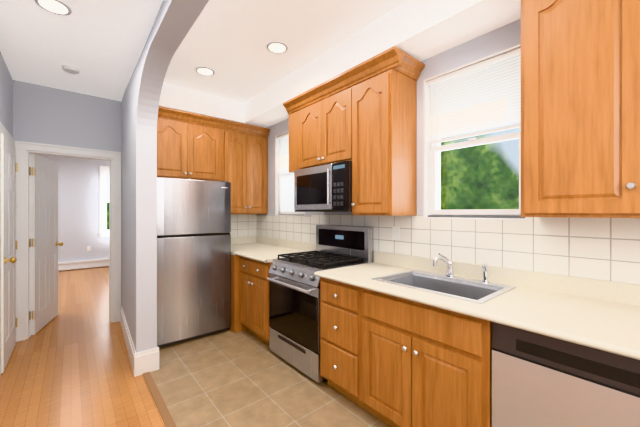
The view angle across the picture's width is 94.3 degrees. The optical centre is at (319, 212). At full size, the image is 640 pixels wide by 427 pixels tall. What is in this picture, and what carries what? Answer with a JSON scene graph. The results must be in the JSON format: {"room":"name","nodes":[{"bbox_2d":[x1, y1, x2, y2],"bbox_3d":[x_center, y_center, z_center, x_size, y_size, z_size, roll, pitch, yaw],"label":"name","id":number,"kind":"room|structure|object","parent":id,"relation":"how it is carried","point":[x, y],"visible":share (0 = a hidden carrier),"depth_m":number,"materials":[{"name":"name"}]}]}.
{"room":"kitchen","nodes":[
{"label":"kitchen","id":0,"kind":"room"},
{"bbox_2d":[0,52,12,136],"bbox_3d":[-1.373,-0.015,0.812,0.120,2.770,6.210,0,0,-40],"label":"wall","id":1,"kind":"structure","parent":0,"point":[6,100],"depth_m":2.83,"materials":[{"name":"grey paint"}]},
{"bbox_2d":[0,122,14,375],"bbox_3d":[-2.920,0.307,2.765,0.020,2.125,0.880,0,0,-40],"label":"trim","id":2,"kind":"structure","parent":1,"relation":"attached to","point":[5,132],"depth_m":2.48,"materials":[{"name":"white wood"}]},
{"bbox_2d":[1,134,16,372],"bbox_3d":[-2.896,0.348,2.805,0.102,2.020,0.740,0,0,-40],"label":"closet door","id":3,"kind":"structure","parent":1,"relation":"in","point":[8,246],"depth_m":2.70,"materials":[{"name":"white wood"}]},
{"bbox_2d":[13,80,120,151],"bbox_3d":[-2.917,-0.015,3.492,0.960,2.770,0.120,0,0,-40],"label":"wall","id":4,"kind":"structure","parent":0,"point":[48,115],"depth_m":3.40,"materials":[{"name":"grey paint"}]},
{"bbox_2d":[29,153,62,334],"bbox_3d":[-3.333,0.353,3.601,0.178,2.010,0.760,0,0,-26],"label":"door","id":5,"kind":"structure","parent":4,"relation":"in","point":[43,240],"depth_m":3.52,"materials":[{"name":"white wood"}]},
{"bbox_2d":[15,141,120,341],"bbox_3d":[-2.905,0.307,3.485,0.940,2.125,0.149,0,0,-40],"label":"door frame","id":6,"kind":"structure","parent":4,"relation":"attached to","point":[24,150],"depth_m":3.27,"materials":[{"name":"white wood"}]},
{"bbox_2d":[37,154,108,270],"bbox_3d":[-6.182,-0.015,6.901,5.800,2.770,0.120,0,0,-40],"label":"wall","id":7,"kind":"structure","parent":0,"point":[78,206],"depth_m":7.15,"materials":[{"name":"grey paint"}]},
{"bbox_2d":[58,258,108,270],"bbox_3d":[-6.272,1.260,6.697,4.200,0.180,0.074,0,0,-40],"label":"baseboard heater","id":8,"kind":"object","parent":7,"relation":"attached to","point":[82,264],"depth_m":7.14,"materials":[{"name":"white metal"}]},
{"bbox_2d":[99,166,108,236],"bbox_3d":[-5.099,-0.270,7.702,1.030,1.780,0.045,0,0,-40],"label":"window","id":9,"kind":"structure","parent":7,"relation":"in","point":[104,201],"depth_m":7.45,"materials":[{"name":"white"}]},
{"bbox_2d":[0,0,162,100],"bbox_3d":[-1.032,-1.450,1.098,1.170,0.100,6.210,0,0,-40],"label":"ceiling","id":10,"kind":"structure","parent":0,"point":[99,44],"depth_m":2.45,"materials":[{"name":"white paint"}]},
{"bbox_2d":[34,0,71,15],"bbox_3d":[-1.804,-1.396,2.010,0.190,0.008,0.190,0,0,-40],"label":"recessed light","id":11,"kind":"object","parent":10,"relation":"in","point":[58,7],"visible":1,"depth_m":2.01,"materials":[{"name":"white"}]},
{"bbox_2d":[62,65,79,73],"bbox_3d":[-2.423,-1.382,2.888,0.136,0.036,0.136,0,0,-40],"label":"smoke detector","id":12,"kind":"object","parent":10,"relation":"attached to","point":[70,69],"visible":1,"depth_m":2.86,"materials":[{"name":"white plastic"}]},
{"bbox_2d":[0,266,165,426],"bbox_3d":[-2.704,1.395,2.756,5.800,0.050,10.900,0,0,-40],"label":"floor","id":13,"kind":"structure","parent":0,"point":[80,376],"depth_m":2.52,"materials":[{"name":"brown wood"}]},
{"bbox_2d":[143,372,176,426],"bbox_3d":[-0.058,1.367,0.831,0.050,0.007,4.448,0,0,-40],"label":"threshold","id":14,"kind":"object","parent":13,"relation":"on","point":[167,418],"depth_m":2.13,"materials":[{"name":"brown wood"}]},
{"bbox_2d":[121,0,208,352],"bbox_3d":[-0.586,-0.055,1.473,0.155,2.850,6.210,0,0,-40],"label":"wall","id":15,"kind":"structure","parent":0,"point":[174,21],"depth_m":2.54,"materials":[{"name":"grey paint"}]},
{"bbox_2d":[120,306,147,376],"bbox_3d":[-2.018,1.275,3.100,0.086,0.190,1.577,0,0,-40],"label":"baseboard","id":16,"kind":"structure","parent":15,"relation":"attached to","point":[145,361],"depth_m":2.53,"materials":[{"name":"white wood"}]},
{"bbox_2d":[148,346,158,370],"bbox_3d":[-1.525,1.275,2.705,0.041,0.190,0.336,0,0,-40],"label":"baseboard","id":17,"kind":"structure","parent":15,"relation":"attached to","point":[153,354],"depth_m":2.57,"materials":[{"name":"white wood"}]},
{"bbox_2d":[150,330,389,426],"bbox_3d":[0.281,1.395,1.913,1.910,0.050,5.770,0,0,-40],"label":"floor","id":18,"kind":"structure","parent":0,"point":[230,378],"depth_m":2.28,"materials":[{"name":"beige tile"}]},
{"bbox_2d":[157,177,230,347],"bbox_3d":[-1.560,0.506,3.453,0.786,1.727,0.764,0,0,-40],"label":"refrigerator","id":19,"kind":"object","parent":18,"relation":"on","point":[193,259],"visible":0.67,"depth_m":3.14,"materials":[{"name":"grey metal"}]},
{"bbox_2d":[230,255,271,344],"bbox_3d":[-0.500,0.930,3.373,0.722,0.880,0.730,0,0,-40],"label":"base cabinet","id":20,"kind":"object","parent":18,"relation":"on","point":[249,297],"visible":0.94,"depth_m":3.02,"materials":[{"name":"brown wood"}]},
{"bbox_2d":[231,236,639,359],"bbox_3d":[0.293,0.457,2.431,0.722,0.343,4.748,0,0,-40],"label":"countertop","id":21,"kind":"structure","parent":20,"relation":"on","point":[603,315],"depth_m":1.63,"materials":[{"name":"beige laminate"}]},
{"bbox_2d":[371,269,516,329],"bbox_3d":[0.774,0.539,1.916,0.520,0.177,0.710,0,0,-40],"label":"sink","id":22,"kind":"object","parent":21,"relation":"in","point":[483,292],"depth_m":1.97,"materials":[{"name":"grey metal"}]},
{"bbox_2d":[267,225,372,382],"bbox_3d":[-0.024,0.755,2.793,0.719,1.230,0.752,0,0,-40],"label":"gas range","id":23,"kind":"object","parent":18,"relation":"on","point":[294,310],"visible":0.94,"depth_m":2.65,"materials":[{"name":"grey metal"}]},
{"bbox_2d":[320,277,491,426],"bbox_3d":[0.628,0.930,2.042,0.704,0.879,1.222,0,0,-40],"label":"base cabinet","id":24,"kind":"object","parent":18,"relation":"on","point":[391,361],"visible":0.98,"depth_m":1.70,"materials":[{"name":"brown wood"}]},
{"bbox_2d":[491,322,639,426],"bbox_3d":[1.247,0.931,1.325,0.638,0.878,0.662,0,0,-40],"label":"dishwasher","id":25,"kind":"object","parent":18,"relation":"on","point":[539,380],"visible":0.75,"depth_m":1.19,"materials":[{"name":"grey metal"}]},
{"bbox_2d":[164,0,406,102],"bbox_3d":[0.285,-1.530,1.916,1.900,0.100,5.770,0,0,-40],"label":"ceiling","id":26,"kind":"structure","parent":0,"point":[227,41],"depth_m":2.53,"materials":[{"name":"white paint"}]},
{"bbox_2d":[159,82,243,122],"bbox_3d":[-1.594,-1.345,3.747,1.225,0.270,0.310,0,0,-40],"label":"ceiling soffit","id":27,"kind":"structure","parent":26,"relation":"attached to","point":[184,99],"depth_m":3.65,"materials":[{"name":"white paint"}]},
{"bbox_2d":[195,67,214,75],"bbox_3d":[-1.204,-1.476,3.115,0.190,0.008,0.190,0,0,-40],"label":"recessed light","id":28,"kind":"object","parent":26,"relation":"in","point":[205,71],"visible":1,"depth_m":3.11,"materials":[{"name":"white"}]},
{"bbox_2d":[266,41,287,53],"bbox_3d":[-0.384,-1.476,2.667,0.190,0.008,0.190,0,0,-40],"label":"recessed light","id":29,"kind":"object","parent":26,"relation":"in","point":[277,47],"visible":1,"depth_m":2.65,"materials":[{"name":"white"}]},
{"bbox_2d":[244,0,520,127],"bbox_3d":[0.726,-1.345,2.208,0.350,0.270,5.650,0,0,-40],"label":"soffit","id":30,"kind":"structure","parent":0,"point":[420,30],"depth_m":2.18,"materials":[{"name":"white paint"}]},
{"bbox_2d":[257,18,526,261],"bbox_3d":[0.917,-0.055,2.447,0.250,2.850,5.770,0,0,-40],"label":"wall","id":31,"kind":"structure","parent":0,"point":[502,38],"depth_m":2.31,"materials":[{"name":"grey paint"}]},
{"bbox_2d":[275,131,304,215],"bbox_3d":[-0.301,-0.500,3.899,0.249,1.100,0.680,0,0,-40],"label":"window","id":32,"kind":"structure","parent":31,"relation":"in","point":[284,191],"depth_m":3.98,"materials":[{"name":"white"}]},
{"bbox_2d":[283,46,424,215],"bbox_3d":[0.216,-0.573,2.769,0.402,1.196,1.435,0,0,-40],"label":"upper cabinet","id":33,"kind":"object","parent":31,"relation":"attached to","point":[362,116],"visible":1,"depth_m":2.37,"materials":[{"name":"brown wood"}]},
{"bbox_2d":[294,161,351,211],"bbox_3d":[0.116,-0.217,2.858,0.439,0.425,0.754,0,0,-40],"label":"over-the-range microwave","id":34,"kind":"object","parent":33,"relation":"attached to","point":[325,188],"visible":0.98,"depth_m":2.66,"materials":[{"name":"grey metal"}]},
{"bbox_2d":[230,214,639,284],"bbox_3d":[0.293,0.189,2.432,0.724,0.337,4.750,0,0,-40],"label":"tile backsplash","id":35,"kind":"structure","parent":31,"relation":"attached to","point":[607,249],"depth_m":1.91,"materials":[{"name":"white tile"}]},
{"bbox_2d":[392,227,399,239],"bbox_3d":[0.651,0.182,2.550,0.008,0.115,0.070,0,0,-40],"label":"outlet","id":36,"kind":"object","parent":35,"relation":"attached to","point":[395,233],"visible":0.79,"depth_m":2.53,"materials":[{"name":"white plastic"}]},
{"bbox_2d":[424,44,526,219],"bbox_3d":[1.145,-0.500,2.175,0.249,1.100,0.700,0,0,-40],"label":"window","id":37,"kind":"structure","parent":31,"relation":"in","point":[480,94],"depth_m":2.12,"materials":[{"name":"white fabric"}]},
{"bbox_2d":[521,0,639,217],"bbox_3d":[1.415,-0.623,1.341,0.402,1.296,0.955,0,0,-40],"label":"upper cabinet","id":38,"kind":"object","parent":31,"relation":"attached to","point":[580,108],"visible":1,"depth_m":1.37,"materials":[{"name":"brown wood"}]},
{"bbox_3d":[-1.502,-0.055,4.105,1.825,2.850,0.120,0,0,-40],"label":"wall","id":39,"kind":"structure","parent":0,"visible":0},
{"bbox_2d":[157,106,224,180],"bbox_3d":[-1.697,-0.781,3.632,0.911,0.781,0.347,0,0,-40],"label":"upper cabinet","id":40,"kind":"object","parent":39,"relation":"attached to","point":[192,146],"depth_m":3.53,"materials":[{"name":"brown wood"}]},
{"bbox_2d":[225,120,268,213],"bbox_3d":[-1.097,-0.573,4.136,0.657,1.196,0.347,0,0,-40],"label":"upper cabinet","id":41,"kind":"object","parent":39,"relation":"attached to","point":[246,146],"depth_m":4.00,"materials":[{"name":"brown wood"}]},
{"label":"outside","id":42,"kind":"structure","parent":0,"visible":0},
{"bbox_2d":[441,123,520,209],"bbox_3d":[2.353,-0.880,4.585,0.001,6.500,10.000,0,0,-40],"label":"trees","id":43,"kind":"object","parent":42,"point":[477,188],"depth_m":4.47,"materials":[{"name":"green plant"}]}
]}

